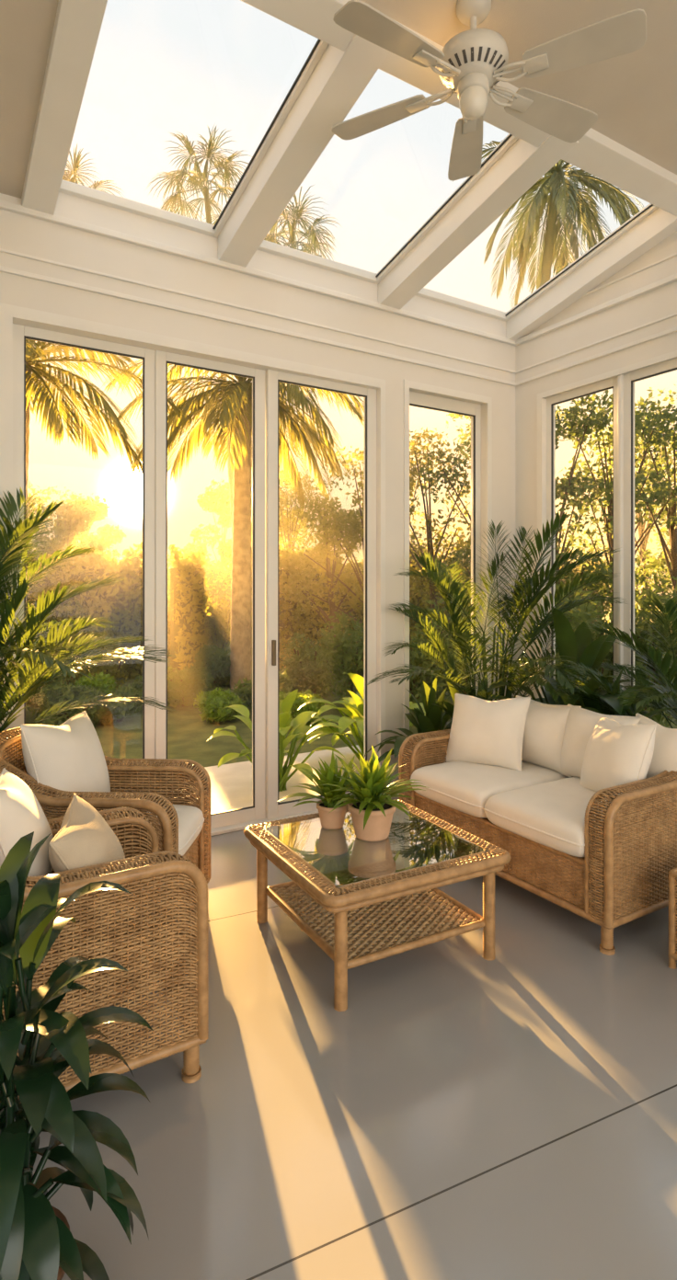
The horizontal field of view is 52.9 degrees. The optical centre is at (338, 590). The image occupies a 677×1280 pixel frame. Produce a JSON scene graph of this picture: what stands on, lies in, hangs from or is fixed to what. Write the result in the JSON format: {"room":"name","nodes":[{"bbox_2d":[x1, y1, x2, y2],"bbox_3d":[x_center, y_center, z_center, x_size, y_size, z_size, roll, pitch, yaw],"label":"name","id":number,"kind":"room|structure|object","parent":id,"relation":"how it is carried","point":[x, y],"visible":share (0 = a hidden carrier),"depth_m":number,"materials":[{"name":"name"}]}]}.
{"room":"sunroom","nodes":[
{"label":"sunroom","id":0,"kind":"room"},
{"bbox_2d":[0,192,514,799],"bbox_3d":[-0.909,-0.330,4.016,5.600,3.560,0.180,0,0,-32],"label":"wall","id":1,"kind":"structure","parent":0,"point":[21,234],"depth_m":4.30,"materials":[{"name":"paint"}]},
{"bbox_2d":[21,0,107,215],"bbox_3d":[-1.152,-2.195,2.864,0.150,0.514,1.520,0,0,-32],"label":"beam","id":2,"kind":"structure","parent":1,"relation":"attached to","point":[77,23],"depth_m":2.89,"materials":[{"name":"wood"}]},
{"bbox_2d":[12,323,155,791],"bbox_3d":[-1.384,0.025,3.729,0.752,2.810,0.045,0,0,-32],"label":"door","id":3,"kind":"structure","parent":1,"relation":"in","point":[20,333],"depth_m":3.88,"materials":[{"name":"paint"}]},
{"bbox_2d":[0,302,385,767],"bbox_3d":[-0.725,0.005,4.093,2.375,2.890,0.145,0,0,-32],"label":"trim","id":4,"kind":"structure","parent":1,"relation":"attached to","point":[10,314],"depth_m":3.95,"materials":[{"name":"wood"}]},
{"bbox_2d":[59,39,328,237],"bbox_3d":[-0.734,-2.262,3.195,0.910,0.349,1.400,0,0,-32],"label":"skylight frame","id":5,"kind":"structure","parent":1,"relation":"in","point":[68,188],"depth_m":3.63,"materials":[{"name":"paint"}]},
{"bbox_2d":[155,350,265,828],"bbox_3d":[-0.764,0.025,4.104,0.696,2.810,0.045,0,0,-32],"label":"door","id":6,"kind":"structure","parent":1,"relation":"in","point":[257,810],"depth_m":4.17,"materials":[{"name":"paint"}]},
{"bbox_2d":[0,248,515,373],"bbox_3d":[-0.859,-1.708,3.934,5.300,0.015,0.012,0,0,-32],"label":"trim","id":7,"kind":"structure","parent":1,"relation":"attached to","point":[1,249],"depth_m":4.06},
{"bbox_2d":[0,199,516,345],"bbox_3d":[-0.854,-1.933,3.927,5.300,0.035,0.030,0,0,-32],"label":"trim","id":8,"kind":"structure","parent":1,"relation":"attached to","point":[8,206],"depth_m":4.04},
{"bbox_2d":[0,265,516,386],"bbox_3d":[-0.857,-1.613,3.932,5.300,0.025,0.018,0,0,-32],"label":"trim","id":9,"kind":"structure","parent":1,"relation":"attached to","point":[5,269],"depth_m":4.05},
{"bbox_2d":[210,803,348,835],"bbox_3d":[-0.733,1.438,4.125,2.275,0.021,0.180,0,0,-32],"label":"trim","id":10,"kind":"structure","parent":1,"relation":"attached to","point":[239,826],"depth_m":4.15,"materials":[{"name":"paint"}]},
{"bbox_2d":[217,34,388,267],"bbox_3d":[-0.244,-2.195,3.429,0.170,0.514,1.520,0,0,-32],"label":"beam","id":11,"kind":"structure","parent":1,"relation":"attached to","point":[339,77],"depth_m":3.28,"materials":[{"name":"wood"}]},
{"bbox_2d":[265,369,376,819],"bbox_3d":[-0.093,0.025,4.468,0.825,2.810,0.075,0,0,-32],"label":"door","id":12,"kind":"structure","parent":1,"relation":"in","point":[274,809],"depth_m":4.31,"materials":[{"name":"paint"}]},
{"bbox_2d":[257,133,518,284],"bbox_3d":[0.217,-2.262,3.787,0.990,0.349,1.400,0,0,-32],"label":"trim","id":13,"kind":"structure","parent":1,"relation":"in","point":[268,246],"depth_m":4.23,"materials":[{"name":"paint"}]},
{"bbox_2d":[409,390,480,694],"bbox_3d":[0.756,-0.040,5.059,0.770,2.780,0.050,0,0,-32],"label":"window","id":14,"kind":"structure","parent":1,"relation":"in","point":[416,399],"depth_m":5.22,"materials":[{"name":"paint"}]},
{"bbox_2d":[403,379,491,736],"bbox_3d":[0.810,-0.010,4.971,0.830,2.920,0.015,0,0,-32],"label":"trim","id":15,"kind":"structure","parent":1,"relation":"attached to","point":[407,384],"depth_m":4.79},
{"bbox_2d":[377,135,578,308],"bbox_3d":[0.741,-2.195,4.042,0.170,0.514,1.520,0,0,-32],"label":"beam","id":16,"kind":"structure","parent":1,"relation":"attached to","point":[523,164],"depth_m":3.92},
{"bbox_2d":[415,203,658,321],"bbox_3d":[1.227,-2.262,4.415,1.050,0.349,1.400,0,0,-32],"label":"window","id":17,"kind":"structure","parent":1,"relation":"in","point":[427,293],"depth_m":4.86,"materials":[{"name":"paint"}]},
{"bbox_2d":[0,0,676,198],"bbox_3d":[0.935,-2.806,1.053,5.300,1.619,6.800,0,0,-32],"label":"ceiling","id":18,"kind":"structure","parent":0,"point":[633,96],"depth_m":2.96,"materials":[{"name":"paint"}]},
{"bbox_2d":[331,0,646,180],"bbox_3d":[0.547,-2.139,2.886,1.188,0.451,0.999,0,0,-4],"label":"ceiling fan","id":19,"kind":"object","parent":18,"relation":"hanging from","point":[471,64],"visible":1,"depth_m":2.69,"materials":[{"name":"white metal"}]},
{"bbox_2d":[441,46,505,93],"bbox_3d":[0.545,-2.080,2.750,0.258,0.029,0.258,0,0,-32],"label":"motor housing","id":20,"kind":"object","parent":19,"relation":"attached to","point":[491,60],"depth_m":2.67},
{"bbox_2d":[14,799,676,1279],"bbox_3d":[0.927,1.465,1.066,5.600,0.030,7.130,0,0,-32],"label":"floor","id":21,"kind":"structure","parent":0,"point":[465,1115],"depth_m":1.88,"materials":[{"name":"tile"}]},
{"bbox_2d":[0,831,153,1279],"bbox_3d":[-0.649,1.021,1.343,0.502,1.076,0.494,0,0,32],"label":"potted plant","id":22,"kind":"object","parent":21,"relation":"on","point":[37,1241],"visible":1,"depth_m":1.31,"materials":[{"name":"green plant"}]},
{"bbox_2d":[0,487,180,731],"bbox_3d":[-1.468,0.444,2.827,1.931,2.013,1.122,0,0,-32],"label":"potted palm","id":23,"kind":"object","parent":21,"relation":"on","point":[10,556],"visible":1,"depth_m":3.07,"materials":[{"name":"plant"}]},
{"bbox_2d":[2,806,208,1098],"bbox_3d":[-0.893,1.023,2.053,0.839,0.854,0.608,0,0,-32],"label":"wicker armchair","id":24,"kind":"object","parent":21,"relation":"on","point":[168,954],"visible":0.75,"depth_m":1.94,"materials":[{"name":"wicker"}]},
{"bbox_2d":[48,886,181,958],"bbox_3d":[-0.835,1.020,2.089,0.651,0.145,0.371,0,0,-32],"label":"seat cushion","id":25,"kind":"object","parent":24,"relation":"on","point":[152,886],"visible":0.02,"depth_m":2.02,"materials":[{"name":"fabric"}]},
{"bbox_2d":[0,767,53,876],"bbox_3d":[-0.998,0.775,2.108,0.217,0.418,0.455,0,0,-20],"label":"throw pillow","id":26,"kind":"object","parent":25,"relation":"on","point":[21,814],"visible":0.53,"depth_m":2.01,"materials":[{"name":"beige fabric"}]},
{"bbox_2d":[48,793,125,928],"bbox_3d":[-0.772,0.828,2.106,0.205,0.310,0.378,0,0,-14],"label":"throw pillow","id":27,"kind":"object","parent":25,"relation":"on","point":[84,839],"visible":0.5,"depth_m":2.02,"materials":[{"name":"beige fabric"}]},
{"bbox_2d":[0,726,211,918],"bbox_3d":[-1.020,1.022,2.866,0.839,0.855,0.638,0,0,3],"label":"wicker armchair","id":28,"kind":"object","parent":21,"relation":"on","point":[131,781],"visible":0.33,"depth_m":3.01,"materials":[{"name":"wicker"}]},
{"bbox_2d":[147,804,204,856],"bbox_3d":[-0.942,1.015,2.862,0.691,0.155,0.401,0,0,3],"label":"seat cushion","id":29,"kind":"object","parent":28,"relation":"on","point":[190,818],"visible":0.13,"depth_m":2.84,"materials":[{"name":"beige fabric"}]},
{"bbox_2d":[20,710,110,812],"bbox_3d":[-1.148,0.755,2.897,0.242,0.454,0.524,0,0,11],"label":"throw pillow","id":30,"kind":"object","parent":29,"relation":"on","point":[69,756],"visible":0.74,"depth_m":2.77,"materials":[{"name":"beige fabric"}]},
{"bbox_2d":[243,799,511,1011],"bbox_3d":[0.135,1.241,2.840,0.842,0.418,0.832,0,0,-29],"label":"coffee table","id":31,"kind":"object","parent":21,"relation":"on","point":[444,851],"visible":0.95,"depth_m":2.68,"materials":[{"name":"wicker"}]},
{"bbox_2d":[279,749,360,829],"bbox_3d":[-0.038,0.867,2.980,0.412,0.333,0.393,0,0,-32],"label":"potted plant","id":32,"kind":"object","parent":31,"relation":"on","point":[334,819],"visible":0.84,"depth_m":2.95,"materials":[{"name":"green plant"}]},
{"bbox_2d":[319,744,429,841],"bbox_3d":[0.145,0.848,2.863,0.466,0.371,0.464,0,0,-11],"label":"potted plant","id":33,"kind":"object","parent":31,"relation":"on","point":[371,819],"visible":1,"depth_m":2.82,"materials":[{"name":"green plant"}]},
{"bbox_2d":[272,863,478,959],"bbox_3d":[0.134,1.315,2.840,0.638,0.024,0.680,0,0,-29],"label":"shelf","id":34,"kind":"object","parent":31,"relation":"attached to","point":[427,901],"depth_m":2.72,"materials":[{"name":"wicker"}]},
{"bbox_2d":[364,674,454,766],"bbox_3d":[0.698,1.000,4.381,1.004,0.900,0.699,0,0,-32],"label":"potted plant","id":35,"kind":"object","parent":21,"relation":"on","point":[436,718],"visible":0.23,"depth_m":4.46,"materials":[{"name":"green plant"}]},
{"bbox_2d":[406,673,491,737],"bbox_3d":[0.900,0.991,4.359,0.978,0.918,0.803,0,0,-32],"label":"potted plant","id":36,"kind":"object","parent":21,"relation":"on","point":[449,708],"visible":0.04,"depth_m":4.42,"materials":[{"name":"green plant"}]},
{"bbox_2d":[368,511,627,700],"bbox_3d":[1.070,0.463,4.224,1.573,1.974,1.440,0,0,-32],"label":"potted palm","id":37,"kind":"object","parent":21,"relation":"on","point":[520,592],"visible":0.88,"depth_m":4.52,"materials":[{"name":"plant"}]},
{"bbox_2d":[398,729,676,955],"bbox_3d":[1.053,1.083,3.482,0.840,0.735,1.388,0,0,-32],"label":"wicker sofa","id":38,"kind":"object","parent":21,"relation":"on","point":[612,854],"visible":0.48,"depth_m":2.86,"materials":[{"name":"wicker"}]},
{"bbox_2d":[410,761,569,818],"bbox_3d":[0.821,1.042,3.676,0.701,0.177,0.581,0,0,-32],"label":"seat cushion","id":39,"kind":"object","parent":38,"relation":"on","point":[462,786],"visible":0.61,"depth_m":3.50,"materials":[{"name":"beige fabric"}]},
{"bbox_2d":[444,693,530,771],"bbox_3d":[0.829,0.788,3.820,0.492,0.401,0.248,0,0,39],"label":"throw pillow","id":40,"kind":"object","parent":39,"relation":"on","point":[482,731],"visible":0.98,"depth_m":3.73,"materials":[{"name":"beige fabric"}]},
{"bbox_2d":[515,695,580,777],"bbox_3d":[1.126,0.794,3.763,0.216,0.366,0.459,0,0,-25],"label":"cushion","id":41,"kind":"object","parent":39,"relation":"on","point":[544,726],"visible":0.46,"depth_m":3.65,"materials":[{"name":"beige fabric"}]},
{"bbox_2d":[483,777,667,857],"bbox_3d":[1.125,1.042,3.189,0.701,0.177,0.581,0,0,-32],"label":"seat cushion","id":42,"kind":"object","parent":38,"relation":"on","point":[550,814],"visible":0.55,"depth_m":3.04,"materials":[{"name":"beige fabric"}]},
{"bbox_2d":[559,704,644,777],"bbox_3d":[1.323,0.794,3.450,0.220,0.366,0.457,0,0,-27],"label":"cushion","id":43,"kind":"object","parent":42,"relation":"on","point":[580,724],"visible":0.46,"depth_m":3.47,"materials":[{"name":"beige fabric"}]},
{"bbox_2d":[579,715,656,799],"bbox_3d":[1.306,0.794,3.204,0.253,0.406,0.434,0,0,-20],"label":"throw pillow","id":44,"kind":"object","parent":42,"relation":"on","point":[615,753],"visible":0.75,"depth_m":3.08,"materials":[{"name":"beige fabric"}]},
{"bbox_2d":[635,713,676,795],"bbox_3d":[1.501,0.792,3.170,0.161,0.382,0.378,0,0,-17],"label":"throw pillow","id":45,"kind":"object","parent":42,"relation":"on","point":[664,758],"visible":0.23,"depth_m":3.10,"materials":[{"name":"beige fabric"}]},
{"bbox_2d":[459,605,676,727],"bbox_3d":[1.363,0.775,4.316,0.945,1.350,1.419,0,0,-32],"label":"potted plant","id":46,"kind":"object","parent":21,"relation":"on","point":[579,645],"visible":0.2,"depth_m":4.38,"materials":[{"name":"green plant"}]},
{"bbox_2d":[541,665,676,721],"bbox_3d":[1.496,0.941,4.036,0.962,1.018,1.170,0,0,-32],"label":"potted plant","id":47,"kind":"object","parent":21,"relation":"on","point":[589,704],"visible":0.08,"depth_m":3.95,"materials":[{"name":"green plant"}]},
{"bbox_2d":[567,595,676,728],"bbox_3d":[1.714,0.641,3.665,1.062,1.617,1.659,0,0,-32],"label":"potted palm","id":48,"kind":"object","parent":21,"relation":"on","point":[660,700],"visible":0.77,"depth_m":3.71,"materials":[{"name":"plant"}]},
{"bbox_2d":[668,867,676,969],"bbox_3d":[1.512,1.264,2.567,0.364,0.372,0.364,0,0,-32],"label":"wicker stool","id":49,"kind":"object","parent":21,"relation":"on","point":[672,874],"visible":1,"depth_m":2.61,"materials":[{"name":"wicker"}]},
{"bbox_2d":[514,230,676,698],"bbox_3d":[3.248,-1.073,2.493,0.150,5.045,6.800,0,0,-32],"label":"wall","id":50,"kind":"structure","parent":0,"point":[659,302],"depth_m":4.79,"materials":[{"name":"paint"}]},
{"bbox_2d":[240,0,676,216],"bbox_3d":[0.667,-2.359,3.148,3.540,0.223,0.160,0,0,-32],"label":"beam","id":51,"kind":"structure","parent":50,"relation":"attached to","point":[595,154],"depth_m":3.28,"materials":[{"name":"wood"}]},
{"bbox_2d":[545,376,617,682],"bbox_3d":[1.748,-0.110,4.866,0.050,2.680,0.645,0,0,-32],"label":"window","id":52,"kind":"structure","parent":50,"relation":"in","point":[552,401],"depth_m":5.03,"materials":[{"name":"paint"}]},
{"bbox_2d":[506,207,676,341],"bbox_3d":[1.747,-2.195,4.668,0.100,0.514,1.520,0,0,-32],"label":"trim","id":53,"kind":"structure","parent":50,"relation":"attached to","point":[660,223],"depth_m":4.61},
{"bbox_2d":[515,273,676,344],"bbox_3d":[3.180,-1.933,2.433,0.030,0.035,6.770,0,0,-32],"label":"trim","id":54,"kind":"structure","parent":50,"relation":"attached to","point":[670,279],"depth_m":4.64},
{"bbox_2d":[515,326,676,385],"bbox_3d":[3.182,-1.613,2.441,0.018,0.025,6.782,0,0,-32],"label":"trim","id":55,"kind":"structure","parent":50,"relation":"attached to","point":[674,329],"depth_m":4.65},
{"bbox_2d":[537,350,676,697],"bbox_3d":[2.479,-0.115,3.587,0.060,2.730,3.670,0,0,-32],"label":"trim","id":56,"kind":"structure","parent":50,"relation":"attached to","point":[541,401],"depth_m":5.10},
{"bbox_2d":[617,374,623,689],"bbox_3d":[1.902,-0.110,4.570,0.060,2.680,0.024,0,0,-32],"label":"trim","id":57,"kind":"structure","parent":50,"relation":"attached to","point":[620,378],"depth_m":4.55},
{"bbox_2d":[623,357,676,690],"bbox_3d":[2.184,-0.110,4.165,0.050,2.680,0.965,0,0,-32],"label":"window","id":58,"kind":"structure","parent":50,"relation":"in","point":[629,378],"depth_m":4.53,"materials":[{"name":"paint"}]},
{"label":"outside","id":59,"kind":"structure","parent":0,"visible":0},
{"bbox_2d":[117,553,323,635],"bbox_3d":[-4.810,0.156,22.839,14.026,2.847,1.132,0,0,-32],"label":"hedge","id":60,"kind":"object","parent":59,"point":[218,590],"visible":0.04,"depth_m":23.32,"materials":[{"name":"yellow plant"}]},
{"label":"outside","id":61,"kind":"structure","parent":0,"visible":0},
{"bbox_2d":[25,601,676,774],"bbox_3d":[4.808,1.510,20.661,150.000,0.001,150.000,0,0,-32],"label":"lawn","id":62,"kind":"structure","parent":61,"point":[188,736],"depth_m":7.05,"materials":[{"name":"green plant"}]},
{"bbox_2d":[27,481,72,562],"bbox_3d":[-6.323,-0.345,13.614,1.901,3.716,2.842,0,0,-32],"label":"tree","id":63,"kind":"object","parent":62,"relation":"on","point":[43,546],"visible":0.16,"depth_m":13.64,"materials":[{"name":"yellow plant"}]},
{"bbox_2d":[26,624,114,701],"bbox_3d":[-3.687,0.979,9.060,1.372,1.104,1.444,0,0,-24],"label":"shrub","id":64,"kind":"object","parent":62,"relation":"on","point":[102,668],"visible":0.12,"depth_m":9.06,"materials":[{"name":"green plant"}]},
{"bbox_2d":[34,680,107,726],"bbox_3d":[-2.927,1.261,7.494,0.845,0.558,0.758,0,0,19],"label":"shrub","id":65,"kind":"object","parent":62,"relation":"on","point":[47,699],"visible":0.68,"depth_m":7.32,"materials":[{"name":"green plant"}]},
{"bbox_2d":[31,485,117,564],"bbox_3d":[-6.157,-0.390,15.104,2.363,3.808,2.161,0,0,-32],"label":"tree","id":66,"kind":"object","parent":62,"relation":"on","point":[68,513],"visible":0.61,"depth_m":14.80,"materials":[{"name":"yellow plant"}]},
{"bbox_2d":[28,144,125,355],"bbox_3d":[-6.084,-3.796,13.887,3.381,10.617,2.041,0,0,-5],"label":"palm tree","id":67,"kind":"object","parent":62,"relation":"on","point":[75,165],"visible":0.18,"depth_m":13.78,"materials":[{"name":"green plant"}]},
{"bbox_2d":[25,541,142,679],"bbox_3d":[-7.709,0.302,9.154,10.632,2.572,1.017,0,0,-32],"label":"hedge","id":68,"kind":"object","parent":62,"relation":"on","point":[122,601],"visible":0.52,"depth_m":11.46,"materials":[{"name":"green plant"}]},
{"bbox_2d":[45,496,126,561],"bbox_3d":[-7.933,-0.686,21.222,2.134,4.399,2.393,0,0,40],"label":"tree","id":69,"kind":"object","parent":62,"relation":"on","point":[107,531],"visible":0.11,"depth_m":21.00,"materials":[{"name":"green plant"}]},
{"bbox_2d":[74,670,117,696],"bbox_3d":[-2.971,1.255,8.340,0.541,0.559,0.940,0,0,-14],"label":"shrub","id":70,"kind":"object","parent":62,"relation":"on","point":[106,683],"visible":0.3,"depth_m":8.16,"materials":[{"name":"green plant"}]},
{"bbox_2d":[72,630,127,689],"bbox_3d":[-3.600,1.061,10.016,0.929,0.948,1.061,0,0,35],"label":"shrub","id":71,"kind":"object","parent":62,"relation":"on","point":[114,670],"visible":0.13,"depth_m":9.97,"materials":[{"name":"green plant"}]},
{"bbox_2d":[25,338,185,617],"bbox_3d":[-3.756,-1.463,8.330,3.568,5.947,3.550,0,0,-32],"label":"palm tree","id":72,"kind":"object","parent":62,"relation":"on","point":[33,373],"visible":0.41,"depth_m":8.26,"materials":[{"name":"green plant"}]},
{"bbox_2d":[87,683,142,727],"bbox_3d":[-2.541,1.307,7.736,0.714,0.467,0.613,0,0,-3],"label":"shrub","id":73,"kind":"object","parent":62,"relation":"on","point":[120,710],"visible":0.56,"depth_m":7.62,"materials":[{"name":"green plant"}]},
{"bbox_2d":[131,674,183,710],"bbox_3d":[-2.330,1.271,8.613,0.776,0.511,0.794,0,0,-8],"label":"shrub","id":74,"kind":"object","parent":62,"relation":"on","point":[173,693],"visible":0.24,"depth_m":8.39,"materials":[{"name":"green plant"}]},
{"bbox_2d":[168,544,211,672],"bbox_3d":[-2.679,0.364,12.367,0.704,2.422,0.763,0,0,-32],"label":"hedge","id":75,"kind":"object","parent":62,"relation":"on","point":[188,600],"visible":0.86,"depth_m":12.35,"materials":[{"name":"green plant"}]},
{"bbox_2d":[167,663,215,706],"bbox_3d":[-2.014,1.231,8.876,0.918,0.597,0.676,0,0,-41],"label":"shrub","id":76,"kind":"object","parent":62,"relation":"on","point":[192,680],"visible":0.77,"depth_m":8.77,"materials":[{"name":"green plant"}]},
{"bbox_2d":[147,125,250,540],"bbox_3d":[-2.977,-4.375,14.987,2.315,11.772,2.452,0,0,-32],"label":"palm tree","id":77,"kind":"object","parent":62,"relation":"on","point":[204,189],"visible":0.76,"depth_m":14.91,"materials":[{"name":"green plant"}]},
{"bbox_2d":[168,597,230,645],"bbox_3d":[-3.145,0.728,15.173,1.740,1.574,0.970,0,0,36],"label":"shrub","id":78,"kind":"object","parent":62,"relation":"on","point":[208,619],"visible":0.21,"depth_m":14.84,"materials":[{"name":"green plant"}]},
{"bbox_2d":[193,643,230,688],"bbox_3d":[-1.943,1.178,10.620,0.715,0.707,0.815,0,0,8],"label":"shrub","id":79,"kind":"object","parent":62,"relation":"on","point":[217,662],"visible":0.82,"depth_m":10.42,"materials":[{"name":"green plant"}]},
{"bbox_2d":[181,478,251,570],"bbox_3d":[-4.455,-1.488,27.111,3.282,6.001,3.516,0,0,-32],"label":"tree","id":80,"kind":"object","parent":62,"relation":"on","point":[210,497],"visible":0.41,"depth_m":26.66,"materials":[{"name":"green plant"}]},
{"bbox_2d":[204,594,231,656],"bbox_3d":[-2.668,0.810,15.244,1.601,1.472,0.968,0,0,-15],"label":"shrub","id":81,"kind":"object","parent":62,"relation":"on","point":[227,638],"visible":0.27,"depth_m":15.13,"materials":[{"name":"green plant"}]},
{"bbox_2d":[193,685,248,723],"bbox_3d":[-1.392,1.322,7.930,0.647,0.428,0.784,0,0,-44],"label":"shrub","id":82,"kind":"object","parent":62,"relation":"on","point":[211,704],"visible":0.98,"depth_m":7.74,"materials":[{"name":"green plant"}]},
{"bbox_2d":[101,250,363,689],"bbox_3d":[-1.448,-1.897,10.593,4.049,6.814,4.318,0,0,-32],"label":"palm tree","id":83,"kind":"object","parent":62,"relation":"on","point":[234,414],"visible":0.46,"depth_m":10.37,"materials":[{"name":"green plant"}]},
{"bbox_2d":[211,468,309,570],"bbox_3d":[-2.790,-1.777,26.765,3.784,6.578,4.209,0,0,33],"label":"tree","id":84,"kind":"object","parent":62,"relation":"on","point":[226,497],"visible":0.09,"depth_m":25.93,"materials":[{"name":"green plant"}]},
{"bbox_2d":[230,669,295,712],"bbox_3d":[-0.887,1.250,8.382,0.587,0.566,0.788,0,0,45],"label":"shrub","id":85,"kind":"object","parent":62,"relation":"on","point":[284,685],"visible":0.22,"depth_m":8.27,"materials":[{"name":"green plant"}]},
{"bbox_2d":[217,470,363,589],"bbox_3d":[-1.276,-0.882,17.942,4.024,4.790,2.316,0,0,16],"label":"tree","id":86,"kind":"object","parent":62,"relation":"on","point":[285,494],"visible":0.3,"depth_m":17.85,"materials":[{"name":"green plant"}]},
{"bbox_2d":[278,689,325,728],"bbox_3d":[-0.456,1.320,7.582,0.853,0.438,0.752,0,0,39],"label":"shrub","id":87,"kind":"object","parent":62,"relation":"on","point":[301,698],"visible":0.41,"depth_m":7.34,"materials":[{"name":"green plant"}]},
{"bbox_2d":[263,184,342,475],"bbox_3d":[-1.058,-3.657,14.988,2.368,10.336,2.303,0,0,5],"label":"palm tree","id":88,"kind":"object","parent":62,"relation":"on","point":[311,230],"visible":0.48,"depth_m":14.76,"materials":[{"name":"green plant"}]},
{"bbox_2d":[278,632,335,697],"bbox_3d":[-0.440,1.060,9.598,0.862,0.955,0.906,0,0,-13],"label":"shrub","id":89,"kind":"object","parent":62,"relation":"on","point":[301,663],"visible":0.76,"depth_m":9.43,"materials":[{"name":"green plant"}]},
{"bbox_2d":[310,611,363,715],"bbox_3d":[0.259,0.901,8.522,1.204,1.278,1.243,0,0,11],"label":"shrub","id":90,"kind":"object","parent":62,"relation":"on","point":[329,641],"visible":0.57,"depth_m":8.33,"materials":[{"name":"green plant"}]},
{"bbox_2d":[278,491,410,659],"bbox_3d":[0.094,-0.215,13.565,2.716,3.458,2.451,0,0,-43],"label":"tree","id":91,"kind":"object","parent":62,"relation":"on","point":[331,504],"visible":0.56,"depth_m":13.24,"materials":[{"name":"green plant"}]},
{"bbox_2d":[278,445,430,623],"bbox_3d":[0.192,-0.676,12.819,3.116,4.378,3.082,0,0,5],"label":"tree","id":92,"kind":"object","parent":62,"relation":"on","point":[336,517],"visible":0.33,"depth_m":12.70,"materials":[{"name":"green plant"}]},
{"bbox_2d":[333,426,470,648],"bbox_3d":[1.712,-0.666,12.180,3.412,4.358,3.282,0,0,36],"label":"tree","id":93,"kind":"object","parent":62,"relation":"on","point":[432,592],"visible":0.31,"depth_m":11.82,"materials":[{"name":"green plant"}]},
{"bbox_2d":[341,442,470,597],"bbox_3d":[1.640,-1.073,17.159,3.256,5.170,4.783,0,0,-32],"label":"tree","id":94,"kind":"object","parent":62,"relation":"on","point":[415,491],"visible":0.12,"depth_m":16.23,"materials":[{"name":"green plant"}]},
{"bbox_2d":[354,594,470,713],"bbox_3d":[1.042,0.777,7.971,1.292,1.496,1.656,0,0,36],"label":"shrub","id":95,"kind":"object","parent":62,"relation":"on","point":[412,658],"visible":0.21,"depth_m":7.70,"materials":[{"name":"green plant"}]},
{"bbox_2d":[251,548,611,668],"bbox_3d":[2.739,0.315,15.662,10.850,2.565,0.991,0,0,-32],"label":"hedge","id":96,"kind":"object","parent":62,"relation":"on","point":[310,623],"visible":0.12,"depth_m":13.65,"materials":[{"name":"green plant"}]},
{"bbox_2d":[409,595,470,714],"bbox_3d":[1.531,0.737,7.665,1.449,1.599,1.517,0,0,-28],"label":"shrub","id":97,"kind":"object","parent":62,"relation":"on","point":[439,689],"visible":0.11,"depth_m":7.52,"materials":[{"name":"green plant"}]},
{"bbox_2d":[418,409,567,582],"bbox_3d":[2.664,-0.876,11.291,2.317,4.778,2.774,0,0,-32],"label":"tree","id":98,"kind":"object","parent":62,"relation":"on","point":[458,555],"visible":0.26,"depth_m":11.43,"materials":[{"name":"green plant"}]},
{"bbox_2d":[452,140,644,308],"bbox_3d":[3.511,-3.571,11.025,3.225,10.164,3.192,0,0,13],"label":"palm tree","id":99,"kind":"object","parent":62,"relation":"on","point":[552,182],"visible":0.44,"depth_m":10.99,"materials":[{"name":"green plant"}]},
{"bbox_2d":[458,389,639,621],"bbox_3d":[3.473,-0.759,10.551,2.592,4.543,2.800,0,0,-11],"label":"tree","id":100,"kind":"object","parent":62,"relation":"on","point":[565,483],"visible":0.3,"depth_m":10.29,"materials":[{"name":"green plant"}]},
{"bbox_2d":[555,400,676,654],"bbox_3d":[4.349,-0.723,10.282,3.187,4.470,2.493,0,0,-32],"label":"tree","id":101,"kind":"object","parent":62,"relation":"on","point":[607,519],"visible":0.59,"depth_m":10.24,"materials":[{"name":"green plant"}]},
{"bbox_2d":[559,401,676,621],"bbox_3d":[6.665,-1.260,15.058,4.115,5.546,2.696,0,0,-32],"label":"tree","id":102,"kind":"object","parent":62,"relation":"on","point":[641,528],"visible":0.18,"depth_m":14.91,"materials":[{"name":"green plant"}]},
{"bbox_2d":[583,383,676,687],"bbox_3d":[4.932,-0.741,9.719,2.727,4.508,2.367,0,0,20],"label":"tree","id":103,"kind":"object","parent":62,"relation":"on","point":[671,553],"visible":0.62,"depth_m":9.97,"materials":[{"name":"green plant"}]},
{"bbox_2d":[600,576,676,727],"bbox_3d":[3.069,0.675,6.468,1.254,1.678,1.691,0,0,31],"label":"shrub","id":104,"kind":"object","parent":62,"relation":"on","point":[663,599],"visible":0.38,"depth_m":6.20,"materials":[{"name":"green plant"}]},
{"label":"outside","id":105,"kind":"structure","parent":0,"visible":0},
{"bbox_2d":[169,744,361,812],"bbox_3d":[-0.980,1.480,4.885,9.500,0.040,1.370,0,0,-32],"label":"patio","id":106,"kind":"structure","parent":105,"point":[231,783],"depth_m":5.26,"materials":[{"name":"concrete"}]},
{"bbox_2d":[206,688,345,791],"bbox_3d":[-0.544,1.069,5.022,1.055,0.795,0.901,0,0,25],"label":"shrub","id":107,"kind":"object","parent":106,"relation":"on","point":[299,730],"visible":0.67,"depth_m":4.99,"materials":[{"name":"green plant"}]},
{"bbox_2d":[289,672,425,760],"bbox_3d":[0.317,1.033,5.560,1.358,0.869,1.255,0,0,-32],"label":"shrub","id":108,"kind":"object","parent":106,"relation":"on","point":[354,705],"visible":0.34,"depth_m":5.62,"materials":[{"name":"green plant"}]},
{"bbox_2d":[555,574,608,692],"bbox_3d":[2.174,0.676,6.962,1.454,1.694,1.604,0,0,41],"label":"shrub","id":109,"kind":"object","parent":106,"relation":"on","point":[584,616],"visible":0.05,"depth_m":6.39,"materials":[{"name":"green plant"}]},
{"bbox_2d":[555,575,674,722],"bbox_3d":[2.677,0.673,6.820,1.263,1.719,1.640,0,0,-35],"label":"shrub","id":110,"kind":"object","parent":106,"relation":"on","point":[600,669],"visible":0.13,"depth_m":6.73,"materials":[{"name":"green plant"}]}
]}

